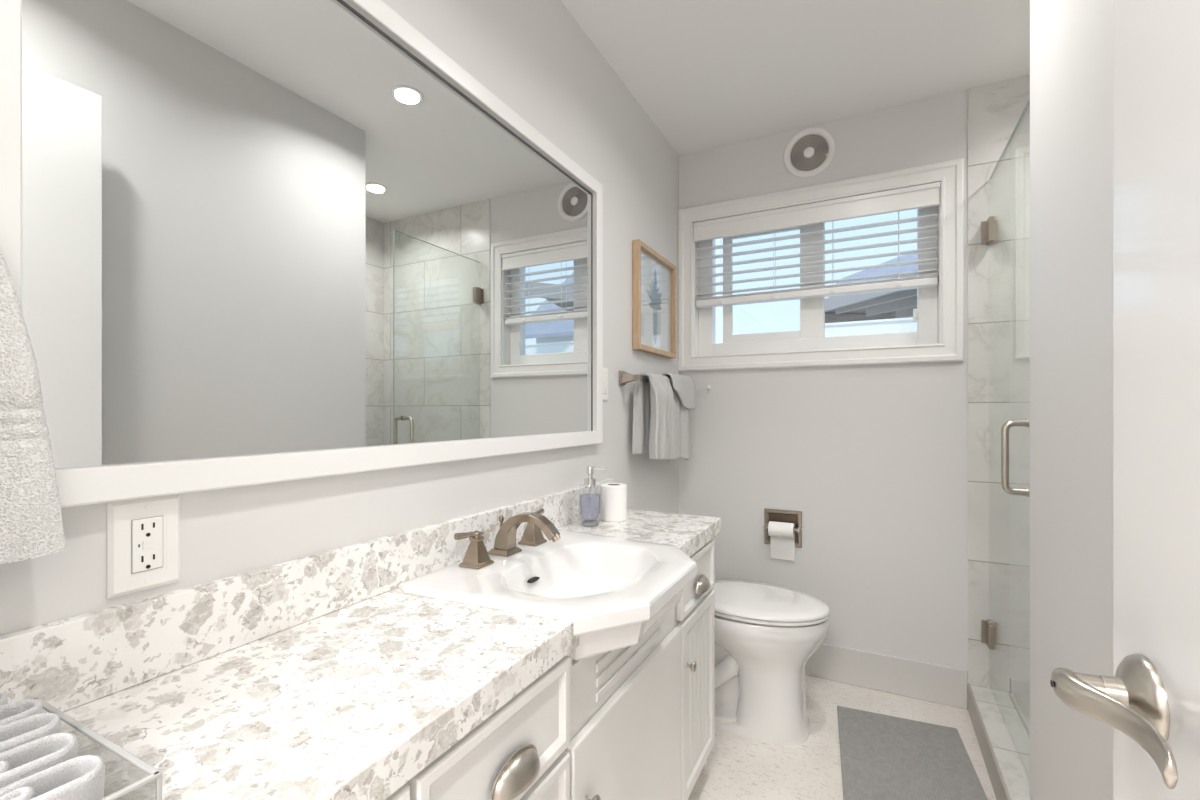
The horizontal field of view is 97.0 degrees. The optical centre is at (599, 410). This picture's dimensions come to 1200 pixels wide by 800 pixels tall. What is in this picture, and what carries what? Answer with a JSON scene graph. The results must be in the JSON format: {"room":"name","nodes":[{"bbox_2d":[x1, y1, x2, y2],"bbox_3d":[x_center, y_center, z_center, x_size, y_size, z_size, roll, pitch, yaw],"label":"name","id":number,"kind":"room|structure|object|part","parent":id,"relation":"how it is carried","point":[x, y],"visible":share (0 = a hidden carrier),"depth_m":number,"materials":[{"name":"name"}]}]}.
{"room":"bathroom","nodes":[
{"label":"bathroom","id":0,"kind":"room"},
{"bbox_2d":[0,0,678,634],"bbox_3d":[-0.253,-0.048,1.490,0.100,2.435,2.620,0,0,27],"label":"wall","id":1,"kind":"structure","parent":0,"point":[533,56],"depth_m":1.37,"materials":[{"name":"white paint"}]},
{"bbox_2d":[106,494,180,598],"bbox_3d":[-0.597,0.175,0.699,0.010,0.121,0.079,0,0,27],"label":"outlet","id":2,"kind":"object","parent":1,"relation":"attached to","point":[143,535],"visible":1,"depth_m":0.69,"materials":[{"name":"white plastic"}]},
{"bbox_2d":[131,515,162,573],"bbox_3d":[-0.595,0.175,0.698,0.001,0.069,0.034,0,0,27],"label":"receptacle","id":3,"kind":"object","parent":2,"relation":"attached to","point":[146,530],"depth_m":0.70,"materials":[{"name":"white plastic"}]},
{"bbox_2d":[0,0,602,507],"bbox_3d":[-0.333,-0.336,1.197,0.025,0.895,1.455,0,0,27],"label":"wall mirror","id":4,"kind":"object","parent":1,"relation":"attached to","point":[243,242],"visible":0.93,"depth_m":0.85,"materials":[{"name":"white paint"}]},
{"bbox_2d":[0,479,612,712],"bbox_3d":[-0.378,0.298,1.113,0.020,0.102,1.831,0,0,27],"label":"backsplash","id":5,"kind":"structure","parent":1,"relation":"attached to","point":[72,662],"depth_m":0.76,"materials":[{"name":"stone"}]},
{"bbox_2d":[603,368,607,400],"bbox_3d":[0.013,-0.095,1.886,0.011,0.118,0.076,0,0,27],"label":"light switch","id":6,"kind":"object","parent":1,"relation":"attached to","point":[605,370],"visible":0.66,"depth_m":1.89,"materials":[{"name":"white plastic"}]},
{"bbox_2d":[619,371,649,384],"bbox_3d":[0.253,-0.126,2.276,0.080,0.052,0.642,0,0,27],"label":"towel bar","id":7,"kind":"object","parent":1,"relation":"attached to","point":[624,377],"visible":0.48,"depth_m":2.01,"materials":[{"name":"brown metal"}]},
{"bbox_2d":[632,372,675,459],"bbox_3d":[0.225,0.027,2.138,0.120,0.354,0.235,0,0,27],"label":"hand towel","id":8,"kind":"object","parent":7,"relation":"hanging from","point":[653,401],"visible":0.98,"depth_m":2.07,"materials":[{"name":"grey fabric"}]},
{"bbox_2d":[662,372,695,461],"bbox_3d":[0.341,0.032,2.358,0.102,0.389,0.302,0,0,27],"label":"hand towel","id":9,"kind":"object","parent":7,"relation":"hanging from","point":[683,388],"visible":0.61,"depth_m":2.36,"materials":[{"name":"grey fabric"}]},
{"bbox_2d":[633,239,675,358],"bbox_3d":[0.246,-0.465,2.314,0.029,0.434,0.450,0,0,27],"label":"framed picture","id":10,"kind":"object","parent":1,"relation":"attached to","point":[654,276],"visible":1,"depth_m":2.30,"materials":[{"name":"brown wood"}]},
{"bbox_2d":[647,268,661,343],"bbox_3d":[0.238,-0.460,2.314,0.001,0.340,0.189,0,0,27],"label":"plant","id":11,"kind":"object","parent":10,"relation":"attached to","point":[654,275],"depth_m":2.31,"materials":[{"name":"blue"}]},
{"bbox_2d":[641,250,670,352],"bbox_3d":[0.238,-0.465,2.318,0.003,0.398,0.414,0,0,27],"label":"print","id":12,"kind":"object","parent":10,"relation":"attached to","point":[655,274],"depth_m":2.32,"materials":[{"name":"white paper"}]},
{"bbox_3d":[-0.698,-0.294,0.455,0.054,0.181,0.159,0,0,27],"label":"towel ring","id":13,"kind":"object","parent":1,"relation":"attached to","visible":0},
{"bbox_2d":[0,248,65,563],"bbox_3d":[-0.669,-0.030,0.454,0.057,0.389,0.316,0,0,27],"label":"hand towel","id":14,"kind":"object","parent":13,"relation":"hanging from","point":[31,524],"visible":1,"depth_m":0.56,"materials":[{"name":"white fabric"}]},
{"bbox_2d":[561,0,1029,155],"bbox_3d":[0.249,-1.290,0.075,2.286,0.050,4.960,0,0,27],"label":"ceiling","id":15,"kind":"structure","parent":0,"point":[708,74],"depth_m":1.90,"materials":[{"name":"white paint"}]},
{"bbox_2d":[679,75,1029,716],"bbox_3d":[1.349,-0.048,2.215,2.286,2.435,0.146,0,0,27],"label":"wall","id":16,"kind":"structure","parent":0,"point":[873,459],"depth_m":2.19,"materials":[{"name":"white paint"}]},
{"bbox_2d":[763,508,801,547],"bbox_3d":[0.817,0.529,2.383,0.164,0.162,0.054,0,0,27],"label":"toilet paper holder","id":17,"kind":"object","parent":16,"relation":"attached to","point":[787,516],"visible":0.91,"depth_m":2.40,"materials":[{"name":"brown metal"}]},
{"bbox_2d":[768,521,794,560],"bbox_3d":[0.811,0.584,2.372,0.106,0.173,0.066,0,0,27],"label":"toilet paper roll","id":18,"kind":"object","parent":17,"relation":"on","point":[782,534],"visible":1,"depth_m":2.38,"materials":[{"name":"white paper"}]},
{"bbox_2d":[783,127,835,177],"bbox_3d":[0.923,-1.144,2.348,0.216,0.216,0.020,0,0,27],"label":"exhaust fan","id":19,"kind":"object","parent":16,"relation":"attached to","point":[809,152],"visible":1,"depth_m":2.35,"materials":[{"name":"white paint"}]},
{"bbox_2d":[790,134,827,170],"bbox_3d":[0.925,-1.144,2.351,0.156,0.156,0.005,0,0,27],"label":"grille","id":20,"kind":"object","parent":19,"relation":"attached to","point":[808,152],"depth_m":2.35,"materials":[{"name":"grey plastic"}]},
{"bbox_2d":[678,158,963,370],"bbox_3d":[0.938,-0.594,2.413,1.171,0.796,0.150,0,0,27],"label":"window","id":21,"kind":"structure","parent":16,"relation":"in","point":[938,315],"depth_m":2.35,"materials":[{"name":"white paint"}]},
{"bbox_3d":[0.811,-0.604,2.511,0.458,0.542,0.020,0,0,27],"label":"sliding sash","id":22,"kind":"part","parent":21,"relation":"part of","materials":[{"name":"white plastic"}]},
{"bbox_2d":[693,182,939,307],"bbox_3d":[0.924,-0.713,2.386,1.017,0.406,0.078,0,0,27],"label":"window blind","id":23,"kind":"object","parent":21,"relation":"attached to","point":[926,195],"visible":1,"depth_m":2.34,"materials":[{"name":"white paint"}]},
{"bbox_3d":[0.807,-0.688,2.456,0.019,0.345,0.061,0,0,27],"label":"ladder cord","id":24,"kind":"part","parent":23,"relation":"part of","materials":[{"name":"white fabric"}]},
{"bbox_3d":[0.929,-0.526,2.396,1.005,0.032,0.054,0,0,27],"label":"rail","id":25,"kind":"part","parent":23,"relation":"part of","materials":[{"name":"white plastic"}]},
{"bbox_3d":[1.027,-0.688,2.343,0.019,0.345,0.061,0,0,27],"label":"ladder cord","id":26,"kind":"part","parent":23,"relation":"part of","materials":[{"name":"white fabric"}]},
{"bbox_3d":[1.253,-0.688,2.227,0.019,0.345,0.061,0,0,27],"label":"ladder cord","id":27,"kind":"part","parent":23,"relation":"part of","materials":[{"name":"white fabric"}]},
{"bbox_3d":[0.958,-0.594,2.453,1.013,0.651,0.060,0,0,27],"label":"frame","id":28,"kind":"part","parent":21,"relation":"part of","materials":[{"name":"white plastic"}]},
{"bbox_2d":[806,643,967,708],"bbox_3d":[0.915,1.093,2.356,1.186,0.153,0.013,0,0,27],"label":"baseboard","id":29,"kind":"structure","parent":16,"relation":"attached to","point":[941,684],"depth_m":2.20,"materials":[{"name":"grey paint"}]},
{"bbox_2d":[981,98,1029,649],"bbox_3d":[1.358,0.084,1.763,0.135,1.955,0.650,0,0,27],"label":"shower door","id":30,"kind":"structure","parent":16,"relation":"attached to","point":[989,228],"depth_m":1.87,"materials":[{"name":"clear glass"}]},
{"bbox_3d":[1.238,0.135,1.528,0.135,0.225,0.025,0,0,27],"label":"pull handle","id":31,"kind":"part","parent":30,"relation":"part of","materials":[{"name":"silver metal"}]},
{"bbox_2d":[688,675,1029,799],"bbox_3d":[0.249,1.185,0.075,2.286,0.070,4.960,0,0,27],"label":"floor","id":32,"kind":"structure","parent":0,"point":[738,767],"depth_m":1.81,"materials":[{"name":"beige tile"}]},
{"bbox_2d":[385,539,714,799],"bbox_3d":[-0.197,0.784,1.009,0.435,0.771,1.810,0,0,27],"label":"vanity cabinet","id":33,"kind":"object","parent":32,"relation":"on","point":[636,722],"visible":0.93,"depth_m":1.03,"materials":[{"name":"white paint"}]},
{"bbox_2d":[61,588,578,799],"bbox_3d":[-0.420,0.374,0.602,0.412,0.048,0.885,0,0,27],"label":"countertop","id":34,"kind":"structure","parent":33,"relation":"on","point":[355,701],"depth_m":0.64,"materials":[{"name":"stone"}]},
{"bbox_2d":[34,697,161,799],"bbox_3d":[-0.505,0.316,0.363,0.240,0.066,0.244,0,0,27],"label":"acrylic tray","id":35,"kind":"object","parent":34,"relation":"on","point":[153,773],"visible":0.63,"depth_m":0.44,"materials":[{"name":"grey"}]},
{"bbox_2d":[0,693,7,705],"bbox_3d":[-0.596,0.302,0.397,0.038,0.087,0.211,0,0,26],"label":"washcloth","id":36,"kind":"object","parent":35,"relation":"in","point":[3,697],"visible":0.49,"depth_m":0.48,"materials":[{"name":"white fabric"}]},
{"bbox_2d":[0,699,41,726],"bbox_3d":[-0.555,0.302,0.387,0.038,0.087,0.211,0,0,28],"label":"washcloth","id":37,"kind":"object","parent":35,"relation":"in","point":[11,712],"visible":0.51,"depth_m":0.47,"materials":[{"name":"white fabric"}]},
{"bbox_2d":[0,713,60,752],"bbox_3d":[-0.521,0.304,0.369,0.038,0.087,0.211,0,0,29],"label":"washcloth","id":38,"kind":"object","parent":35,"relation":"in","point":[31,728],"visible":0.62,"depth_m":0.44,"materials":[{"name":"white fabric"}]},
{"bbox_2d":[0,733,77,788],"bbox_3d":[-0.485,0.307,0.346,0.044,0.089,0.211,0,0,30],"label":"washcloth","id":39,"kind":"object","parent":35,"relation":"in","point":[18,763],"visible":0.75,"depth_m":0.42,"materials":[{"name":"white fabric"}]},
{"bbox_2d":[0,755,104,799],"bbox_3d":[-0.443,0.311,0.325,0.044,0.089,0.211,0,0,30],"label":"washcloth","id":40,"kind":"object","parent":35,"relation":"in","point":[81,777],"visible":1,"depth_m":0.39,"materials":[{"name":"white fabric"}]},
{"bbox_2d":[398,529,696,660],"bbox_3d":[-0.060,0.420,1.180,0.481,0.164,0.576,0,0,27],"label":"sink","id":41,"kind":"object","parent":34,"relation":"in","point":[612,590],"visible":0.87,"depth_m":1.10,"materials":[{"name":"white ceramic"}]},
{"bbox_2d":[454,508,560,569],"bbox_3d":[-0.171,0.287,1.237,0.182,0.102,0.328,0,0,27],"label":"faucet","id":42,"kind":"object","parent":41,"relation":"on","point":[477,557],"visible":1,"depth_m":1.23,"materials":[{"name":"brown metal"}]},
{"bbox_3d":[-0.282,0.268,1.152,0.016,0.020,0.075,0,0,35],"label":"lever","id":43,"kind":"part","parent":42,"relation":"part of","materials":[{"name":"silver metal"}]},
{"bbox_3d":[-0.271,0.307,1.167,0.054,0.062,0.054,0,0,27],"label":"handle","id":44,"kind":"part","parent":42,"relation":"part of","materials":[{"name":"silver metal"}]},
{"bbox_3d":[-0.236,0.267,1.271,0.013,0.034,0.013,0,0,27],"label":"drain lift rod","id":45,"kind":"part","parent":42,"relation":"part of","materials":[{"name":"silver metal"}]},
{"bbox_3d":[-0.174,0.287,1.239,0.175,0.102,0.058,0,0,27],"label":"spout","id":46,"kind":"part","parent":42,"relation":"part of","materials":[{"name":"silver metal"}]},
{"bbox_3d":[-0.173,0.307,1.359,0.054,0.062,0.054,0,0,27],"label":"handle","id":47,"kind":"part","parent":42,"relation":"part of","materials":[{"name":"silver metal"}]},
{"bbox_3d":[-0.166,0.268,1.377,0.016,0.020,0.075,0,0,20],"label":"lever","id":48,"kind":"part","parent":42,"relation":"part of","materials":[{"name":"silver metal"}]},
{"bbox_3d":[-0.286,0.481,0.439,0.018,0.147,0.320,0,0,27],"label":"drawer","id":49,"kind":"part","parent":33,"relation":"part of","materials":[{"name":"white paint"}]},
{"bbox_3d":[-0.132,0.481,0.738,0.018,0.147,0.332,0,0,27],"label":"drawer","id":50,"kind":"part","parent":33,"relation":"part of","materials":[{"name":"white paint"}]},
{"bbox_3d":[-0.118,0.496,0.742,0.002,0.038,0.107,0,0,27],"label":"plate","id":51,"kind":"part","parent":33,"relation":"part of","materials":[{"name":"silver metal"}]},
{"bbox_3d":[-0.108,0.498,0.737,0.026,0.034,0.100,0,0,27],"label":"cup pull","id":52,"kind":"part","parent":33,"relation":"part of","materials":[{"name":"silver metal"}]},
{"bbox_3d":[-0.132,0.811,0.738,0.018,0.488,0.332,0,0,27],"label":"door","id":53,"kind":"part","parent":33,"relation":"part of","materials":[{"name":"white paint"}]},
{"bbox_3d":[-0.015,0.680,0.922,0.028,0.029,0.029,0,0,27],"label":"knob","id":54,"kind":"part","parent":33,"relation":"part of","materials":[{"name":"silver metal"}]},
{"bbox_3d":[0.077,0.811,1.145,0.018,0.488,0.565,0,0,27],"label":"door","id":55,"kind":"part","parent":33,"relation":"part of","materials":[{"name":"white paint"}]},
{"bbox_2d":[557,509,720,556],"bbox_3d":[0.116,0.374,1.645,0.412,0.048,0.432,0,0,27],"label":"countertop","id":56,"kind":"structure","parent":33,"relation":"on","point":[689,533],"depth_m":1.59,"materials":[{"name":"stone"}]},
{"bbox_2d":[579,466,605,526],"bbox_3d":[-0.030,0.260,1.626,0.073,0.179,0.073,0,0,42],"label":"soap dispenser","id":57,"kind":"object","parent":56,"relation":"on","point":[589,503],"visible":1,"depth_m":1.61,"materials":[{"name":"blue glass"}]},
{"bbox_2d":[582,520,597,526],"bbox_3d":[-0.030,0.340,1.626,0.051,0.016,0.052,0,0,27],"label":"bottle","id":58,"kind":"object","parent":57,"relation":"on","point":[590,523],"depth_m":1.61,"materials":[{"name":"clear glass"}]},
{"bbox_2d":[600,483,626,521],"bbox_3d":[0.044,0.293,1.715,0.086,0.112,0.086,0,0,27],"label":"toilet paper roll","id":59,"kind":"object","parent":56,"relation":"on","point":[613,496],"visible":1,"depth_m":1.68,"materials":[{"name":"white paper"}]},
{"bbox_3d":[0.244,0.685,1.425,0.028,0.029,0.029,0,0,27],"label":"knob","id":60,"kind":"part","parent":33,"relation":"part of","materials":[{"name":"silver metal"}]},
{"bbox_3d":[0.283,0.481,1.546,0.018,0.147,0.320,0,0,27],"label":"drawer","id":61,"kind":"part","parent":33,"relation":"part of","materials":[{"name":"white paint"}]},
{"bbox_3d":[0.283,0.811,1.546,0.018,0.488,0.320,0,0,27],"label":"door","id":62,"kind":"part","parent":33,"relation":"part of","materials":[{"name":"white paint"}]},
{"bbox_3d":[0.293,0.496,1.542,0.002,0.038,0.107,0,0,27],"label":"plate","id":63,"kind":"part","parent":33,"relation":"part of","materials":[{"name":"silver metal"}]},
{"bbox_3d":[0.303,0.498,1.536,0.026,0.034,0.100,0,0,27],"label":"cup pull","id":64,"kind":"part","parent":33,"relation":"part of","materials":[{"name":"silver metal"}]},
{"bbox_2d":[713,580,829,745],"bbox_3d":[0.504,0.828,2.057,0.711,0.685,0.420,0,0,27],"label":"toilet","id":65,"kind":"object","parent":32,"relation":"on","point":[766,635],"visible":0.56,"depth_m":1.88,"materials":[{"name":"white ceramic"}]},
{"bbox_3d":[0.604,0.711,2.006,0.485,0.021,0.376,0,0,27],"label":"lid","id":66,"kind":"part","parent":65,"relation":"part of","materials":[{"name":"white ceramic"}]},
{"bbox_3d":[0.607,0.730,2.004,0.477,0.013,0.372,0,0,27],"label":"seat","id":67,"kind":"part","parent":65,"relation":"part of","materials":[{"name":"white ceramic"}]},
{"bbox_2d":[837,706,987,799],"bbox_3d":[0.984,1.165,1.684,0.400,0.010,0.720,0,0,22],"label":"bath mat","id":68,"kind":"object","parent":32,"relation":"on","point":[884,757],"visible":1,"depth_m":1.76,"materials":[{"name":"grey fabric"}]},
{"bbox_2d":[1030,0,1112,799],"bbox_3d":[0.713,-0.048,0.507,0.115,2.435,1.754,0,0,27],"label":"wall","id":69,"kind":"structure","parent":0,"point":[1071,41],"depth_m":1.04,"materials":[{"name":"white paint"}]},
{"bbox_2d":[968,684,1010,799],"bbox_3d":[1.228,1.120,1.658,0.008,0.100,0.965,0,0,27],"label":"trim","id":70,"kind":"structure","parent":69,"relation":"attached to","point":[1000,790],"depth_m":1.73,"materials":[{"name":"grey"}]},
{"bbox_2d":[970,685,1029,799],"bbox_3d":[1.289,1.121,1.624,0.132,0.098,0.960,0,0,27],"label":"shower curb","id":71,"kind":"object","parent":69,"relation":"attached to","point":[1008,732],"depth_m":1.75,"materials":[{"name":"tile"}]},
{"bbox_3d":[-0.294,-0.048,-0.029,1.416,2.435,0.120,0,0,27],"label":"wall","id":72,"kind":"structure","parent":0,"visible":0},
{"bbox_2d":[1050,0,1199,799],"bbox_3d":[0.313,0.142,0.170,0.099,2.035,0.772,0,0,26],"label":"door","id":73,"kind":"structure","parent":72,"relation":"in","point":[1151,700],"depth_m":0.44,"materials":[{"name":"white paint"}]},
{"bbox_3d":[0.429,0.245,0.467,0.019,0.026,0.026,0,0,27],"label":"stem","id":74,"kind":"part","parent":73,"relation":"part of","materials":[{"name":"silver metal"}]},
{"bbox_3d":[0.408,0.245,0.423,0.027,0.028,0.144,0,0,12],"label":"lever","id":75,"kind":"part","parent":73,"relation":"part of","materials":[{"name":"silver metal"}]},
{"label":"outside","id":76,"kind":"structure","parent":0,"visible":0},
{"bbox_3d":[7.503,1.245,14.594,24.000,0.050,27.180,0,0,27],"label":"ground","id":77,"kind":"structure","parent":76,"visible":0},
{"bbox_2d":[825,317,916,336],"bbox_3d":[4.234,0.207,3.850,4.990,2.025,0.160,0,0,27],"label":"wall","id":78,"kind":"structure","parent":77,"relation":"on","point":[896,325],"depth_m":4.72,"materials":[{"name":"white paint"}]},
{"bbox_2d":[825,270,916,322],"bbox_3d":[4.058,-0.070,6.287,3.028,2.580,5.578,0,0,38],"label":"patio cover","id":79,"kind":"object","parent":77,"relation":"on","point":[878,305],"visible":0.11,"depth_m":6.37,"materials":[{"name":"grey"}]},
{"bbox_2d":[836,253,916,314],"bbox_3d":[7.396,-1.845,9.466,6.500,6.130,4.400,0,0,27],"label":"house","id":80,"kind":"structure","parent":77,"relation":"on","point":[908,257],"depth_m":10.25,"materials":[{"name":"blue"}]}
]}

